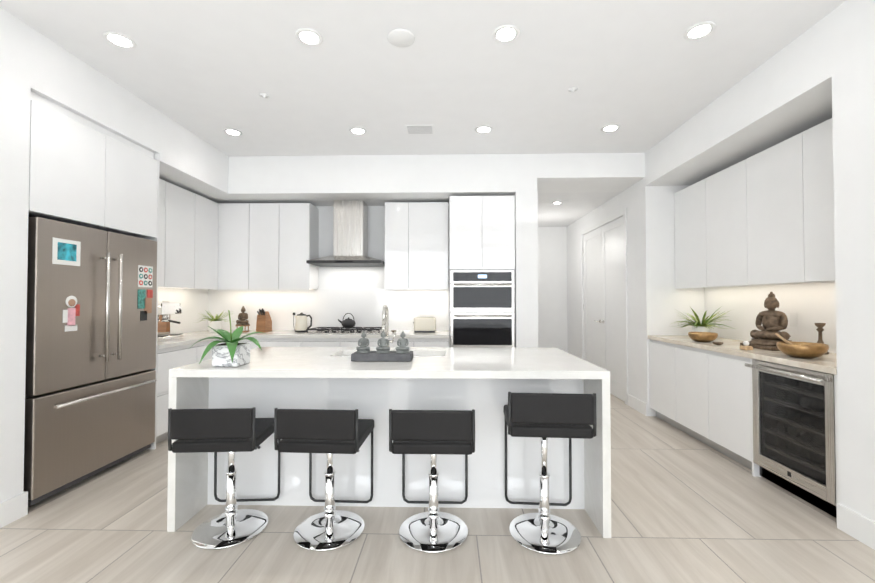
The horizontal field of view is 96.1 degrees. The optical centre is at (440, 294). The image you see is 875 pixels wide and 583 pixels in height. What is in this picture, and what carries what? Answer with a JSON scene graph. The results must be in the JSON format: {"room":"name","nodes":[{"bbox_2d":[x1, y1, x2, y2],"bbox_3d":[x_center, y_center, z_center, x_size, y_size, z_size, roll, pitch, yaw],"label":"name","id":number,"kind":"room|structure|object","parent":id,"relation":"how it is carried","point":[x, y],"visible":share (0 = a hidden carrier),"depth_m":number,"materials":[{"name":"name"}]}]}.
{"room":"kitchen","nodes":[
{"label":"kitchen","id":0,"kind":"room"},
{"bbox_2d":[315,206,384,288],"bbox_3d":[-0.981,-0.105,5.242,4.230,3.000,0.120,0,-1,1],"label":"wall","id":1,"kind":"structure","parent":0,"point":[351,277],"depth_m":5.19,"materials":[{"name":"white paint"}]},
{"bbox_2d":[218,203,249,289],"bbox_3d":[-2.568,-0.598,5.051,0.402,1.060,0.346,0,-1,1],"label":"upper cabinet","id":2,"kind":"object","parent":1,"relation":"attached to","point":[233,218],"depth_m":4.88,"materials":[{"name":"beige"}]},
{"bbox_2d":[250,203,277,289],"bbox_3d":[-2.180,-0.598,5.042,0.375,1.060,0.346,0,-1,1],"label":"upper cabinet","id":3,"kind":"object","parent":1,"relation":"attached to","point":[263,216],"depth_m":4.87,"materials":[{"name":"beige"}]},
{"bbox_2d":[292,308,296,316],"bbox_3d":[-1.923,0.246,5.187,0.070,0.115,0.003,0,-1,1],"label":"outlet","id":4,"kind":"object","parent":1,"relation":"attached to","point":[294,310],"visible":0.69,"depth_m":5.19,"materials":[{"name":"white plastic"}]},
{"bbox_2d":[278,203,318,289],"bbox_3d":[-1.802,-0.599,5.033,0.380,1.060,0.346,0,-1,1],"label":"upper cabinet","id":5,"kind":"object","parent":1,"relation":"attached to","point":[298,223],"depth_m":4.86,"materials":[{"name":"beige"}]},
{"bbox_2d":[306,200,384,266],"bbox_3d":[-1.144,-0.767,4.944,0.900,0.803,0.498,0,-1,1],"label":"range hood","id":6,"kind":"object","parent":1,"relation":"attached to","point":[350,233],"visible":0.94,"depth_m":4.89,"materials":[{"name":"metal"}]},
{"bbox_2d":[384,202,448,289],"bbox_3d":[-0.287,-0.591,4.997,0.790,1.077,0.346,0,-1,1],"label":"upper cabinet","id":7,"kind":"object","parent":1,"relation":"attached to","point":[416,245],"visible":1,"depth_m":4.82,"materials":[{"name":"beige"}]},
{"bbox_2d":[0,0,845,155],"bbox_3d":[-1.181,-1.702,2.533,8.900,0.100,10.600,0,-1,1],"label":"ceiling","id":8,"kind":"structure","parent":0,"point":[645,75],"depth_m":2.83,"materials":[{"name":"white paint"}]},
{"bbox_2d":[31,28,159,152],"bbox_3d":[-2.836,-1.457,2.986,0.630,0.375,1.085,0,-1,1],"label":"bulkhead","id":9,"kind":"object","parent":8,"relation":"hanging from","point":[62,77],"visible":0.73,"depth_m":2.83,"materials":[{"name":"white paint"}]},
{"bbox_2d":[102,31,135,48],"bbox_3d":[-2.081,-1.647,2.553,0.172,0.008,0.172,0,-1,1],"label":"recessed light","id":10,"kind":"object","parent":8,"relation":"in","point":[119,40],"visible":1,"depth_m":2.55,"materials":[{"name":"white plastic"}]},
{"bbox_2d":[154,112,245,202],"bbox_3d":[-2.803,-1.400,4.387,0.630,0.440,1.720,0,-1,1],"label":"bulkhead","id":11,"kind":"object","parent":8,"relation":"hanging from","point":[190,161],"visible":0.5,"depth_m":4.03,"materials":[{"name":"white paint"}]},
{"bbox_2d":[223,128,241,135],"bbox_3d":[-2.078,-1.623,3.943,0.172,0.008,0.172,0,-1,1],"label":"recessed light","id":12,"kind":"object","parent":8,"relation":"in","point":[232,132],"visible":0.98,"depth_m":3.94,"materials":[{"name":"white plastic"}]},
{"bbox_2d":[259,93,268,97],"bbox_3d":[-1.450,-1.629,3.238,0.072,0.022,0.072,0,-1,1],"label":"sprinkler","id":13,"kind":"object","parent":8,"relation":"attached to","point":[264,95],"visible":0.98,"depth_m":3.23,"materials":[{"name":"white plastic"}]},
{"bbox_2d":[295,28,322,45],"bbox_3d":[-0.841,-1.647,2.524,0.172,0.008,0.172,0,-1,1],"label":"recessed light","id":14,"kind":"object","parent":8,"relation":"in","point":[308,36],"visible":1,"depth_m":2.52,"materials":[{"name":"white plastic"}]},
{"bbox_2d":[349,127,366,134],"bbox_3d":[-0.818,-1.624,3.914,0.172,0.008,0.172,0,-1,1],"label":"recessed light","id":15,"kind":"object","parent":8,"relation":"in","point":[357,130],"visible":1,"depth_m":3.90,"materials":[{"name":"white plastic"}]},
{"bbox_2d":[228,154,536,205],"bbox_3d":[-0.675,-1.392,4.882,3.600,0.440,0.630,0,-1,1],"label":"bulkhead","id":16,"kind":"object","parent":8,"relation":"hanging from","point":[374,180],"visible":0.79,"depth_m":4.57,"materials":[{"name":"white paint"}]},
{"bbox_2d":[387,28,414,46],"bbox_3d":[-0.251,-1.645,2.530,0.176,0.014,0.176,0,-1,1],"label":"smoke detector","id":17,"kind":"object","parent":8,"relation":"attached to","point":[399,37],"visible":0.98,"depth_m":2.52,"materials":[{"name":"white plastic"}]},
{"bbox_2d":[405,125,434,133],"bbox_3d":[-0.199,-1.624,3.879,0.280,0.009,0.200,0,-1,1],"label":"ceiling vent","id":18,"kind":"object","parent":8,"relation":"in","point":[419,129],"visible":1,"depth_m":3.87,"materials":[{"name":"white plastic"}]},
{"bbox_2d":[475,126,491,133],"bbox_3d":[0.431,-1.624,3.884,0.172,0.008,0.172,0,-1,1],"label":"recessed light","id":19,"kind":"object","parent":8,"relation":"in","point":[483,129],"visible":1,"depth_m":3.87,"materials":[{"name":"white plastic"}]},
{"bbox_2d":[492,24,519,42],"bbox_3d":[0.418,-1.648,2.494,0.172,0.008,0.172,0,-1,1],"label":"recessed light","id":20,"kind":"object","parent":8,"relation":"in","point":[507,33],"visible":1,"depth_m":2.48,"materials":[{"name":"white plastic"}]},
{"bbox_2d":[568,87,577,91],"bbox_3d":[1.064,-1.630,3.149,0.072,0.022,0.072,0,-1,1],"label":"sprinkler","id":21,"kind":"object","parent":8,"relation":"attached to","point":[572,89],"visible":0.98,"depth_m":3.14,"materials":[{"name":"white plastic"}]},
{"bbox_2d":[601,124,619,131],"bbox_3d":[1.671,-1.625,3.855,0.172,0.008,0.172,0,-1,1],"label":"recessed light","id":22,"kind":"object","parent":8,"relation":"in","point":[611,128],"visible":1,"depth_m":3.85,"materials":[{"name":"white plastic"}]},
{"bbox_2d":[684,21,715,39],"bbox_3d":[1.628,-1.649,2.466,0.172,0.008,0.172,0,-1,1],"label":"recessed light","id":23,"kind":"object","parent":8,"relation":"in","point":[699,30],"visible":1,"depth_m":2.46,"materials":[{"name":"white plastic"}]},
{"bbox_2d":[0,394,874,582],"bbox_3d":[-1.181,1.397,2.480,8.900,0.100,10.600,0,-1,1],"label":"floor","id":24,"kind":"structure","parent":0,"point":[686,508],"depth_m":2.15,"materials":[{"name":"wood"}]},
{"bbox_2d":[0,7,31,502],"bbox_3d":[-4.036,-0.155,2.346,3.000,3.000,0.205,0,-1,1],"label":"wall pier","id":25,"kind":"object","parent":24,"relation":"on","point":[15,62],"visible":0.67,"depth_m":2.34,"materials":[{"name":"white paint"}]},
{"bbox_2d":[0,492,25,527],"bbox_3d":[-2.529,1.274,2.279,0.014,0.140,0.219,0,-1,1],"label":"baseboard","id":26,"kind":"structure","parent":25,"relation":"attached to","point":[12,509],"depth_m":2.32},
{"bbox_2d":[23,491,27,515],"bbox_3d":[-2.552,1.276,2.396,0.064,0.140,0.014,0,-1,1],"label":"baseboard","id":27,"kind":"structure","parent":25,"relation":"attached to","point":[26,507],"depth_m":2.39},
{"bbox_2d":[23,217,156,506],"bbox_3d":[-2.775,0.434,2.944,0.693,1.842,1.010,0,-1,1],"label":"fridge","id":28,"kind":"object","parent":24,"relation":"on","point":[90,382],"visible":0.92,"depth_m":2.77,"materials":[{"name":"grey metal"}]},
{"bbox_2d":[144,160,159,448],"bbox_3d":[-2.818,0.087,3.490,0.620,2.556,0.018,0,-1,1],"label":"panel","id":29,"kind":"object","parent":24,"relation":"on","point":[153,445],"visible":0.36,"depth_m":3.49,"materials":[{"name":"white wood"}]},
{"bbox_2d":[156,343,199,443],"bbox_3d":[-2.812,0.933,3.760,0.620,0.872,0.545,0,-1,1],"label":"base cabinet","id":30,"kind":"object","parent":24,"relation":"on","point":[171,357],"depth_m":3.60,"materials":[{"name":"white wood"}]},
{"bbox_2d":[157,335,221,350],"bbox_3d":[-2.795,0.499,4.040,0.640,0.080,1.090,0,-1,1],"label":"countertop","id":31,"kind":"structure","parent":30,"relation":"on","point":[179,342],"depth_m":3.88,"materials":[{"name":"white stone"}]},
{"bbox_2d":[157,301,182,339],"bbox_3d":[-2.844,0.264,4.014,0.423,0.386,0.290,0,-1,1],"label":"espresso machine","id":32,"kind":"object","parent":31,"relation":"on","point":[166,309],"visible":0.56,"depth_m":4.00,"materials":[{"name":"silver metal"}]},
{"bbox_2d":[200,339,223,360],"bbox_3d":[-2.798,0.943,4.315,0.620,0.872,0.565,0,-1,1],"label":"base cabinet","id":33,"kind":"object","parent":24,"relation":"on","point":[208,356],"depth_m":4.19,"materials":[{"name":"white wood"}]},
{"bbox_2d":[168,407,280,548],"bbox_3d":[-1.197,0.970,2.251,0.443,0.744,0.447,0,-1,-3],"label":"bar stool","id":34,"kind":"object","parent":24,"relation":"on","point":[231,431],"visible":0.94,"depth_m":2.07,"materials":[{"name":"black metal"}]},
{"bbox_2d":[238,339,299,349],"bbox_3d":[-2.050,0.952,4.869,0.890,0.872,0.619,0,-1,1],"label":"base cabinet","id":35,"kind":"object","parent":24,"relation":"on","point":[263,342],"depth_m":4.56,"materials":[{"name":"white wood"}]},
{"bbox_2d":[184,331,447,338],"bbox_3d":[-1.493,0.513,4.856,3.205,0.080,0.645,0,-1,1],"label":"countertop","id":36,"kind":"structure","parent":35,"relation":"on","point":[272,334],"depth_m":4.56,"materials":[{"name":"white stone"}]},
{"bbox_2d":[194,310,234,331],"bbox_3d":[-2.805,0.331,4.916,0.473,0.284,0.460,0,-1,1],"label":"grass plant","id":37,"kind":"object","parent":36,"relation":"on","point":[215,323],"visible":1,"depth_m":4.85,"materials":[{"name":"white ceramic"}]},
{"bbox_2d":[235,306,249,331],"bbox_3d":[-2.474,0.309,4.930,0.160,0.327,0.160,0,-1,1],"label":"statue","id":38,"kind":"object","parent":36,"relation":"on","point":[242,318],"visible":0.98,"depth_m":4.91,"materials":[{"name":"brown stone"}]},
{"bbox_2d":[256,308,271,331],"bbox_3d":[-2.214,0.325,4.925,0.110,0.296,0.237,0,-1,1],"label":"knife block","id":39,"kind":"object","parent":36,"relation":"on","point":[264,322],"visible":0.98,"depth_m":4.87,"materials":[{"name":"brown wood"}]},
{"bbox_2d":[294,313,311,331],"bbox_3d":[-1.716,0.352,4.931,0.226,0.242,0.156,0,-1,1],"label":"kettle","id":40,"kind":"object","parent":36,"relation":"on","point":[301,324],"visible":0.94,"depth_m":4.88,"materials":[{"name":"beige ceramic"}]},
{"bbox_2d":[304,327,381,333],"bbox_3d":[-1.145,0.446,4.861,0.900,0.052,0.490,0,-1,1],"label":"cooktop","id":41,"kind":"object","parent":36,"relation":"in","point":[338,330],"visible":0.98,"depth_m":4.68,"materials":[{"name":"metal"}]},
{"bbox_2d":[338,313,355,327],"bbox_3d":[-1.168,0.327,4.909,0.224,0.184,0.176,0,-1,1],"label":"teapot","id":42,"kind":"object","parent":41,"relation":"on","point":[348,323],"visible":0.98,"depth_m":4.85,"materials":[{"name":"black metal"}]},
{"bbox_2d":[413,317,435,332],"bbox_3d":[-0.195,0.379,4.905,0.283,0.186,0.170,0,-1,1],"label":"toaster","id":43,"kind":"object","parent":36,"relation":"on","point":[424,324],"visible":1,"depth_m":4.82,"materials":[{"name":"beige metal"}]},
{"bbox_2d":[300,339,339,346],"bbox_3d":[-1.378,0.952,4.853,0.455,0.872,0.619,0,-1,1],"label":"base cabinet","id":44,"kind":"object","parent":24,"relation":"on","point":[303,342],"depth_m":4.55,"materials":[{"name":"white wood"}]},
{"bbox_2d":[274,408,373,550],"bbox_3d":[-0.629,0.969,2.237,0.443,0.744,0.447,0,-1,3],"label":"bar stool","id":45,"kind":"object","parent":24,"relation":"on","point":[330,433],"visible":1,"depth_m":2.05,"materials":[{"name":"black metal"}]},
{"bbox_2d":[340,339,379,346],"bbox_3d":[-0.923,0.952,4.842,0.455,0.872,0.619,0,-1,1],"label":"base cabinet","id":46,"kind":"object","parent":24,"relation":"on","point":[343,342],"depth_m":4.54,"materials":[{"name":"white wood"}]},
{"bbox_2d":[167,347,610,537],"bbox_3d":[-0.287,0.894,2.747,2.485,0.915,1.100,0,-1,1],"label":"kitchen island","id":47,"kind":"object","parent":24,"relation":"on","point":[482,382],"visible":0.79,"depth_m":2.49,"materials":[{"name":"white stone"}]},
{"bbox_2d":[188,310,264,366],"bbox_3d":[-1.260,0.264,2.362,0.442,0.330,0.355,0,-1,1],"label":"potted plant","id":48,"kind":"object","parent":47,"relation":"on","point":[230,351],"visible":1,"depth_m":2.31,"materials":[{"name":"green plant"}]},
{"bbox_2d":[351,330,412,360],"bbox_3d":[-0.378,0.336,2.599,0.388,0.193,0.160,0,-1,1],"label":"tray","id":49,"kind":"object","parent":47,"relation":"on","point":[383,352],"visible":1,"depth_m":2.57,"materials":[{"name":"stone"}]},
{"bbox_2d":[382,305,394,346],"bbox_3d":[-0.411,0.263,3.112,0.099,0.358,0.194,0,-1,1],"label":"faucet","id":50,"kind":"object","parent":47,"relation":"on","point":[385,320],"visible":0.85,"depth_m":3.15,"materials":[{"name":"silver metal"}]},
{"bbox_2d":[389,339,415,346],"bbox_3d":[-0.495,0.952,4.832,0.400,0.872,0.619,0,-1,1],"label":"base cabinet","id":51,"kind":"object","parent":24,"relation":"on","point":[412,342],"depth_m":4.53,"materials":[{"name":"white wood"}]},
{"bbox_2d":[389,409,474,552],"bbox_3d":[-0.037,0.969,2.223,0.443,0.744,0.447,0,-1,1],"label":"bar stool","id":52,"kind":"object","parent":24,"relation":"on","point":[433,434],"visible":1,"depth_m":2.02,"materials":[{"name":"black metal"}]},
{"bbox_2d":[416,331,448,346],"bbox_3d":[-0.093,0.952,4.823,0.405,0.872,0.619,0,-1,1],"label":"base cabinet","id":53,"kind":"object","parent":24,"relation":"on","point":[419,342],"depth_m":4.52,"materials":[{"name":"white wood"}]},
{"bbox_2d":[449,196,514,347],"bbox_3d":[0.491,0.127,4.789,0.755,2.520,0.699,0,-1,1],"label":"tall cabinet","id":54,"kind":"object","parent":24,"relation":"on","point":[481,271],"visible":0.54,"depth_m":4.51,"materials":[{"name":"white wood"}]},
{"bbox_2d":[513,191,537,347],"bbox_3d":[0.999,0.107,4.806,0.250,2.560,0.650,0,-1,1],"label":"pier","id":55,"kind":"object","parent":24,"relation":"on","point":[526,269],"visible":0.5,"depth_m":4.49,"materials":[{"name":"white paint"}]},
{"bbox_2d":[503,392,596,554],"bbox_3d":[0.586,0.924,2.209,0.443,0.834,0.447,0,-1,4],"label":"bar stool","id":56,"kind":"object","parent":24,"relation":"on","point":[544,416],"visible":0.98,"depth_m":2.02,"materials":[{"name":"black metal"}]},
{"bbox_2d":[648,335,838,510],"bbox_3d":[2.646,0.905,3.355,0.641,0.915,2.174,0,-1,1],"label":"base cabinet","id":57,"kind":"object","parent":24,"relation":"on","point":[702,392],"depth_m":3.39,"materials":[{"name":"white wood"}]},
{"bbox_2d":[671,306,734,331],"bbox_3d":[2.696,0.287,4.099,0.536,0.343,0.648,0,-1,1],"label":"potted plant","id":58,"kind":"object","parent":57,"relation":"on","point":[703,326],"visible":0.92,"depth_m":4.04,"materials":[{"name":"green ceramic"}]},
{"bbox_2d":[688,332,717,341],"bbox_3d":[2.499,0.410,3.740,0.240,0.085,0.240,0,-1,1],"label":"bowl","id":59,"kind":"object","parent":57,"relation":"on","point":[703,336],"visible":1,"depth_m":3.67,"materials":[{"name":"brown wood"}]},
{"bbox_2d":[740,341,752,349],"bbox_3d":[2.435,0.407,3.126,0.060,0.070,0.070,0,-1,1],"label":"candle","id":60,"kind":"object","parent":57,"relation":"on","point":[746,344],"visible":1,"depth_m":3.11,"materials":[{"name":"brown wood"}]},
{"bbox_2d":[740,292,791,350],"bbox_3d":[2.707,0.211,3.218,0.288,0.465,0.340,0,-1,1],"label":"statue","id":61,"kind":"object","parent":57,"relation":"on","point":[772,320],"visible":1,"depth_m":3.18,"materials":[{"name":"brown stone"}]},
{"bbox_2d":[745,359,836,517],"bbox_3d":[2.595,0.910,2.609,0.676,0.856,0.620,0,-1,1],"label":"wine cooler","id":62,"kind":"object","parent":57,"relation":"in","point":[794,453],"visible":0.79,"depth_m":2.60,"materials":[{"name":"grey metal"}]},
{"bbox_2d":[775,333,828,357],"bbox_3d":[2.496,0.359,2.740,0.270,0.152,0.329,0,-1,1],"label":"bowl","id":63,"kind":"object","parent":57,"relation":"on","point":[801,349],"visible":1,"depth_m":2.64,"materials":[{"name":"brown wood"}]},
{"bbox_2d":[815,323,828,353],"bbox_3d":[2.799,0.325,2.894,0.090,0.225,0.089,0,-1,1],"label":"candlestick","id":64,"kind":"object","parent":57,"relation":"on","point":[820,329],"visible":0.65,"depth_m":2.88,"materials":[{"name":"brown wood"}]},
{"bbox_2d":[831,0,874,521],"bbox_3d":[2.719,-0.200,-0.256,0.970,3.000,5.060,0,-1,1],"label":"wall pier","id":65,"kind":"object","parent":24,"relation":"on","point":[853,63],"visible":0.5,"depth_m":2.17,"materials":[{"name":"white paint"}]},
{"bbox_2d":[837,503,874,549],"bbox_3d":[2.228,1.230,-0.259,0.014,0.140,5.040,0,-1,1],"label":"baseboard","id":66,"kind":"structure","parent":65,"relation":"attached to","point":[856,525],"depth_m":2.15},
{"bbox_2d":[538,227,567,352],"bbox_3d":[2.229,-0.066,7.551,2.320,3.000,0.150,0,-1,1],"label":"wall","id":67,"kind":"structure","parent":0,"point":[552,290],"depth_m":7.48,"materials":[{"name":"white paint"}]},
{"bbox_2d":[567,217,583,359],"bbox_3d":[2.892,-0.075,7.026,0.970,3.000,0.870,0,-1,1],"label":"wall","id":68,"kind":"structure","parent":0,"point":[574,229],"depth_m":7.04,"materials":[{"name":"white paint"}]},
{"bbox_2d":[580,207,627,404],"bbox_3d":[2.370,0.162,5.808,0.016,2.485,1.730,0,-1,1],"label":"door frame","id":69,"kind":"structure","parent":68,"relation":"attached to","point":[623,212],"depth_m":5.00,"materials":[{"name":"white wood"}]},
{"bbox_2d":[583,216,624,401],"bbox_3d":[2.386,0.197,5.807,0.105,2.398,1.572,0,-1,1],"label":"door leaf","id":70,"kind":"structure","parent":68,"relation":"in","point":[603,305],"depth_m":5.66,"materials":[{"name":"white paint"}]},
{"bbox_2d":[538,192,620,226],"bbox_3d":[1.775,-1.447,6.325,1.230,0.280,2.370,0,-1,1],"label":"ceiling","id":71,"kind":"structure","parent":0,"point":[571,208],"depth_m":5.90,"materials":[{"name":"white paint"}]},
{"bbox_2d":[537,153,644,192],"bbox_3d":[1.739,-1.473,4.826,1.230,0.280,0.630,0,-1,1],"label":"wall","id":72,"kind":"structure","parent":0,"point":[584,172],"depth_m":4.52,"materials":[{"name":"white paint"}]},
{"bbox_2d":[582,191,623,234],"bbox_3d":[2.863,-1.301,5.822,0.970,0.590,1.580,0,-1,1],"label":"wall","id":73,"kind":"structure","parent":0,"point":[611,206],"depth_m":5.68,"materials":[{"name":"white paint"}]},
{"bbox_2d":[624,178,704,415],"bbox_3d":[2.838,-0.114,4.736,0.970,3.000,0.550,0,-1,1],"label":"wall","id":74,"kind":"structure","parent":0,"point":[657,302],"depth_m":4.48,"materials":[{"name":"white paint"}]},
{"bbox_2d":[628,394,647,415],"bbox_3d":[2.345,1.315,4.678,0.014,0.140,0.460,0,-1,1],"label":"baseboard","id":75,"kind":"structure","parent":74,"relation":"attached to","point":[638,405],"depth_m":4.66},
{"bbox_2d":[645,12,831,185],"bbox_3d":[2.645,-1.447,3.393,0.650,0.380,2.190,0,-1,1],"label":"soffit","id":76,"kind":"structure","parent":0,"point":[783,94],"depth_m":3.00,"materials":[{"name":"white paint"}]},
{"bbox_2d":[704,281,835,352],"bbox_3d":[3.130,-0.138,3.359,0.320,3.000,2.190,0,-1,1],"label":"wall","id":77,"kind":"structure","parent":0,"point":[810,304],"depth_m":3.41,"materials":[{"name":"white paint"}]},
{"bbox_2d":[674,180,713,288],"bbox_3d":[2.823,-0.618,4.192,0.326,1.070,0.544,0,-1,1],"label":"upper cabinet","id":78,"kind":"object","parent":77,"relation":"attached to","point":[687,201],"depth_m":4.21,"materials":[{"name":"beige"}]},
{"bbox_2d":[702,161,745,285],"bbox_3d":[2.810,-0.628,3.650,0.326,1.070,0.540,0,-1,1],"label":"upper cabinet","id":79,"kind":"object","parent":77,"relation":"attached to","point":[723,248],"depth_m":3.67,"materials":[{"name":"beige wood"}]},
{"bbox_2d":[742,134,801,284],"bbox_3d":[2.797,-0.637,3.111,0.326,1.070,0.540,0,-1,1],"label":"upper cabinet","id":80,"kind":"object","parent":77,"relation":"attached to","point":[766,216],"depth_m":3.12,"materials":[{"name":"beige"}]},
{"bbox_2d":[790,313,796,326],"bbox_3d":[2.964,0.214,3.297,0.003,0.115,0.070,0,-1,1],"label":"outlet","id":81,"kind":"object","parent":77,"relation":"attached to","point":[793,319],"visible":1,"depth_m":3.30,"materials":[{"name":"white plastic"}]},
{"bbox_2d":[798,118,834,281],"bbox_3d":[2.784,-0.646,2.566,0.326,1.070,0.550,0,-1,1],"label":"upper cabinet","id":82,"kind":"object","parent":77,"relation":"attached to","point":[816,240],"depth_m":2.74,"materials":[{"name":"beige"}]},
{"bbox_3d":[-3.314,-0.129,3.895,0.370,3.000,2.925,0,-1,1],"label":"wall","id":83,"kind":"structure","parent":0,"visible":0},
{"bbox_2d":[28,91,157,237],"bbox_3d":[-2.831,-0.886,2.968,0.620,0.759,1.056,0,-1,1],"label":"upper cabinet","id":84,"kind":"object","parent":83,"relation":"attached to","point":[83,171],"visible":0.85,"depth_m":2.82,"materials":[{"name":"white wood"}]},
{"bbox_2d":[158,179,169,286],"bbox_3d":[-2.955,-0.621,3.747,0.346,1.060,0.460,0,-1,1],"label":"upper cabinet","id":85,"kind":"object","parent":83,"relation":"attached to","point":[164,186],"depth_m":3.95,"materials":[{"name":"beige"}]},
{"bbox_2d":[166,183,197,286],"bbox_3d":[-2.944,-0.613,4.207,0.346,1.060,0.460,0,-1,1],"label":"upper cabinet","id":86,"kind":"object","parent":83,"relation":"attached to","point":[182,233],"depth_m":4.23,"materials":[{"name":"beige wood"}]},
{"bbox_2d":[174,195,217,289],"bbox_3d":[-2.933,-0.605,4.662,0.346,1.060,0.450,0,-1,1],"label":"upper cabinet","id":87,"kind":"object","parent":83,"relation":"attached to","point":[205,243],"depth_m":4.66,"materials":[{"name":"beige"}]}
]}

